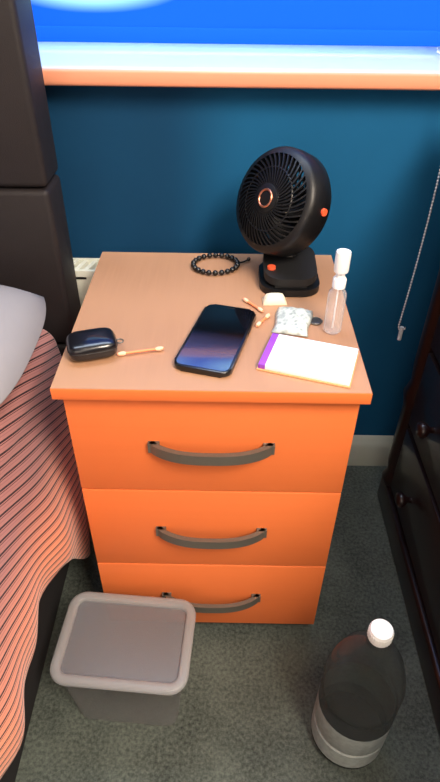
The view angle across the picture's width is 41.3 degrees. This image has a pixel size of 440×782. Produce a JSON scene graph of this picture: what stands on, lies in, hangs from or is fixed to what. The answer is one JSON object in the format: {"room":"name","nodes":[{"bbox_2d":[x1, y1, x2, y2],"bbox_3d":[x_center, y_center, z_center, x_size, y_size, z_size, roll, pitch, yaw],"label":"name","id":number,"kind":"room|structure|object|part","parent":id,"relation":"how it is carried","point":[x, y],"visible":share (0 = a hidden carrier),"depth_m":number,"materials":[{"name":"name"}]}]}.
{"room":"bedroom","nodes":[
{"label":"bedroom","id":0,"kind":"room"},
{"bbox_2d":[15,466,439,781],"bbox_3d":[-0.710,1.327,0.120,3.850,0.100,4.175,1,39,0],"label":"floor","id":1,"kind":"structure","parent":0,"point":[243,711],"depth_m":1.03,"materials":[{"name":"carpet"}]},
{"bbox_2d":[0,0,80,781],"bbox_3d":[-1.005,0.349,0.209,1.468,1.298,2.033,1,39,0],"label":"bed","id":2,"kind":"object","parent":1,"relation":"on","point":[36,257],"visible":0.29,"depth_m":0.89,"materials":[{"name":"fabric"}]},
{"bbox_3d":[-0.990,-0.446,0.820,1.468,0.275,0.082,1,39,0],"label":"headboard panel","id":3,"kind":"part","parent":2,"relation":"part of","materials":[{"name":"leather"}]},
{"bbox_3d":[-0.992,-0.229,0.997,1.468,0.279,0.082,1,39,0],"label":"headboard panel","id":4,"kind":"part","parent":2,"relation":"part of","materials":[{"name":"leather"}]},
{"bbox_2d":[0,329,89,778],"bbox_3d":[-0.909,0.638,0.399,1.332,0.443,1.875,1,39,0],"label":"duvet","id":5,"kind":"object","parent":2,"relation":"on","point":[44,526],"visible":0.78,"depth_m":0.82,"materials":[{"name":"fabric"}]},
{"bbox_2d":[0,285,45,403],"bbox_3d":[-0.584,-0.067,0.795,0.660,0.138,0.300,1,40,0],"label":"pillow","id":6,"kind":"object","parent":5,"relation":"on","point":[22,313],"visible":1,"depth_m":0.79,"materials":[{"name":"fabric"}]},
{"bbox_3d":[-0.995,0.040,1.215,1.468,0.407,0.082,1,39,0],"label":"headboard panel","id":7,"kind":"part","parent":2,"relation":"part of","materials":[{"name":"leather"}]},
{"bbox_2d":[50,592,195,694],"bbox_3d":[-0.151,0.459,0.980,0.214,0.170,0.156,3,39,3],"label":"lid","id":8,"kind":"object","parent":1,"relation":"on","point":[100,593],"visible":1,"depth_m":0.92,"materials":[{"name":"grey plastic"}]},
{"bbox_3d":[-0.150,0.398,0.930,0.183,0.002,0.125,3,39,3],"label":"lid panel","id":9,"kind":"part","parent":8,"relation":"part of","materials":[{"name":"grey plastic"}]},
{"bbox_2d":[50,252,372,623],"bbox_3d":[-0.011,0.119,1.055,0.400,0.606,0.394,1,39,0],"label":"nightstand","id":10,"kind":"object","parent":1,"relation":"on","point":[220,496],"visible":0.98,"depth_m":0.86,"materials":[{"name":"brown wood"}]},
{"bbox_2d":[66,327,123,361],"bbox_3d":[-0.165,-0.063,0.774,0.075,0.026,0.052,-11,40,-14],"label":"case","id":11,"kind":"object","parent":10,"relation":"on","point":[95,343],"visible":1,"depth_m":0.76,"materials":[{"name":"plastic"}]},
{"bbox_2d":[117,346,163,355],"bbox_3d":[-0.106,-0.053,0.779,0.063,0.006,0.006,-9,40,-11],"label":"cotton swab","id":12,"kind":"object","parent":10,"relation":"on","point":[159,348],"visible":1,"depth_m":0.78,"materials":[{"name":"wood"}]},
{"bbox_3d":[-0.012,0.085,0.793,0.174,0.017,0.030,1,39,0],"label":"drawer handle","id":13,"kind":"part","parent":10,"relation":"part of","materials":[{"name":"grey metal"}]},
{"bbox_3d":[-0.015,0.373,1.027,0.174,0.017,0.030,1,39,0],"label":"drawer handle","id":14,"kind":"part","parent":10,"relation":"part of","materials":[{"name":"grey metal"}]},
{"bbox_3d":[-0.014,0.229,0.910,0.174,0.017,0.030,1,39,0],"label":"drawer handle","id":15,"kind":"part","parent":10,"relation":"part of","materials":[{"name":"grey metal"}]},
{"bbox_3d":[-0.015,0.358,1.044,0.384,0.182,0.018,1,39,0],"label":"drawer","id":16,"kind":"part","parent":10,"relation":"part of","materials":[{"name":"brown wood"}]},
{"bbox_3d":[-0.013,0.215,0.927,0.384,0.182,0.018,1,39,0],"label":"drawer","id":17,"kind":"part","parent":10,"relation":"part of","materials":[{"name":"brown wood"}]},
{"bbox_3d":[-0.012,0.071,0.810,0.384,0.182,0.018,1,39,0],"label":"drawer","id":18,"kind":"part","parent":10,"relation":"part of","materials":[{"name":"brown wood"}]},
{"bbox_2d":[174,304,255,377],"bbox_3d":[-0.003,-0.073,0.802,0.078,0.009,0.160,11,40,12],"label":"smartphone","id":19,"kind":"object","parent":10,"relation":"on","point":[214,345],"visible":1,"depth_m":0.79,"materials":[{"name":"black glass"}]},
{"bbox_2d":[191,252,250,275],"bbox_3d":[0.003,-0.213,0.975,0.104,0.009,0.073,-5,40,-7],"label":"bracelet","id":20,"kind":"object","parent":10,"relation":"on","point":[235,260],"visible":1,"depth_m":0.97,"materials":[{"name":"black stone"}]},
{"bbox_2d":[243,298,263,311],"bbox_3d":[0.050,-0.129,0.875,0.006,0.006,0.046,-25,46,-28],"label":"cotton swab","id":21,"kind":"object","parent":10,"relation":"on","point":[246,300],"visible":1,"depth_m":0.87,"materials":[{"name":"wood"}]},
{"bbox_2d":[255,313,269,326],"bbox_3d":[0.062,-0.102,0.842,0.006,0.006,0.038,23,44,25],"label":"cotton swab","id":22,"kind":"object","parent":10,"relation":"on","point":[258,324],"visible":1,"depth_m":0.84,"materials":[{"name":"wood"}]},
{"bbox_2d":[262,293,286,305],"bbox_3d":[0.083,-0.141,0.883,0.036,0.014,0.020,-1,39,-2],"label":"sachet","id":23,"kind":"object","parent":10,"relation":"on","point":[268,299],"visible":1,"depth_m":0.88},
{"bbox_2d":[236,146,330,296],"bbox_3d":[0.094,-0.269,0.897,0.137,0.196,0.152,1,39,0],"label":"desk fan","id":24,"kind":"object","parent":10,"relation":"on","point":[292,217],"visible":1,"depth_m":0.87,"materials":[{"name":"black plastic"}]},
{"bbox_2d":[238,152,306,245],"bbox_3d":[0.073,-0.285,0.866,0.014,0.136,0.136,-2,32,-44],"label":"grille","id":25,"kind":"object","parent":24,"relation":"attached to","point":[257,212],"depth_m":0.86,"materials":[{"name":"black plastic"}]},
{"bbox_2d":[272,306,312,336],"bbox_3d":[0.105,-0.105,0.840,0.054,0.011,0.071,9,40,10],"label":"packet","id":26,"kind":"object","parent":10,"relation":"on","point":[288,320],"visible":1,"depth_m":0.83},
{"bbox_2d":[256,333,358,388],"bbox_3d":[0.117,-0.042,0.766,0.121,0.009,0.079,12,41,14],"label":"notepad","id":27,"kind":"object","parent":10,"relation":"on","point":[311,360],"visible":1,"depth_m":0.76,"materials":[{"name":"paper"}]},
{"bbox_2d":[310,317,322,324],"bbox_3d":[0.138,-0.102,0.845,0.021,0.002,0.021,1,39,0],"label":"coin","id":28,"kind":"object","parent":10,"relation":"on","point":[315,320],"visible":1,"depth_m":0.84,"materials":[{"name":"metal"}]},
{"bbox_2d":[323,248,351,334],"bbox_3d":[0.159,-0.133,0.790,0.026,0.121,0.026,1,39,0],"label":"spray bottle","id":29,"kind":"object","parent":10,"relation":"on","point":[343,256],"visible":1,"depth_m":0.76,"materials":[{"name":"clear plastic"}]},
{"bbox_2d":[311,619,395,767],"bbox_3d":[0.211,0.443,0.871,0.117,0.338,0.117,1,39,0],"label":"water bottle","id":30,"kind":"object","parent":1,"relation":"on","point":[358,679],"visible":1,"depth_m":0.92,"materials":[{"name":"grey"}]},
{"bbox_2d":[377,268,439,738],"bbox_3d":[0.594,0.218,0.741,0.498,0.860,0.980,1,39,0],"label":"dresser","id":31,"kind":"object","parent":1,"relation":"on","point":[408,493],"visible":1,"depth_m":1.08,"materials":[{"name":"brown wood"}]},
{"bbox_3d":[0.361,0.214,1.148,0.029,0.032,0.032,1,39,0],"label":"drawer knob","id":32,"kind":"part","parent":31,"relation":"part of","materials":[{"name":"brown wood"}]},
{"bbox_3d":[0.394,-0.089,1.084,0.056,0.760,0.056,1,39,0],"label":"corner post","id":33,"kind":"part","parent":31,"relation":"part of","materials":[{"name":"brown wood"}]},
{"bbox_3d":[0.381,0.413,0.904,0.020,0.176,0.860,1,39,0],"label":"drawer","id":34,"kind":"part","parent":31,"relation":"part of","materials":[{"name":"brown wood"}]},
{"bbox_3d":[0.383,0.268,0.785,0.020,0.176,0.860,1,39,0],"label":"drawer","id":35,"kind":"part","parent":31,"relation":"part of","materials":[{"name":"brown wood"}]},
{"bbox_3d":[0.363,0.069,1.030,0.029,0.032,0.032,1,39,0],"label":"drawer knob","id":36,"kind":"part","parent":31,"relation":"part of","materials":[{"name":"brown wood"}]},
{"bbox_3d":[0.385,0.122,0.667,0.020,0.176,0.860,1,39,0],"label":"drawer","id":37,"kind":"part","parent":31,"relation":"part of","materials":[{"name":"brown wood"}]},
{"bbox_2d":[45,85,439,435],"bbox_3d":[-0.672,-0.859,0.827,3.850,2.400,0.280,1,39,0],"label":"wall","id":38,"kind":"structure","parent":0,"point":[140,169],"depth_m":1.03,"materials":[{"name":"blue paint"}]},
{"bbox_2d":[73,258,99,305],"bbox_3d":[-0.508,-0.029,1.266,1.120,0.560,0.076,1,39,0],"label":"radiator","id":39,"kind":"object","parent":38,"relation":"attached to","point":[85,268],"visible":0.05,"depth_m":1.08,"materials":[{"name":"metal"}]},
{"bbox_3d":[-0.508,-0.056,1.198,1.100,0.408,0.003,1,39,0],"label":"panel","id":40,"kind":"part","parent":39,"relation":"part of","materials":[{"name":"metal"}]},
{"bbox_2d":[73,258,99,276],"bbox_3d":[-0.506,-0.234,1.084,1.120,0.012,0.052,1,39,0],"label":"grille","id":41,"kind":"object","parent":39,"relation":"attached to","point":[84,267],"depth_m":1.08,"materials":[{"name":"metal"}]},
{"bbox_2d":[31,0,439,340],"bbox_3d":[-0.363,-0.814,0.712,1.578,1.680,0.172,1,39,0],"label":"roller blind","id":42,"kind":"object","parent":38,"relation":"attached to","point":[268,22],"visible":1,"depth_m":0.94,"materials":[{"name":"fabric"}]},
{"bbox_3d":[0.384,-0.788,0.705,0.046,1.622,0.149,1,39,0],"label":"chain cord","id":43,"kind":"part","parent":42,"relation":"part of","materials":[{"name":"plastic"}]},
{"bbox_2d":[38,42,439,90],"bbox_3d":[-0.361,-0.548,0.971,1.680,0.028,0.220,1,39,0],"label":"window sill","id":44,"kind":"structure","parent":38,"relation":"attached to","point":[62,63],"depth_m":0.89,"materials":[{"name":"white paint"}]},
{"bbox_2d":[347,435,393,465],"bbox_3d":[-0.685,0.131,1.440,3.250,0.090,0.016,1,39,0],"label":"baseboard","id":45,"kind":"structure","parent":38,"relation":"attached to","point":[366,450],"depth_m":1.42,"materials":[{"name":"white paint"}]}
]}

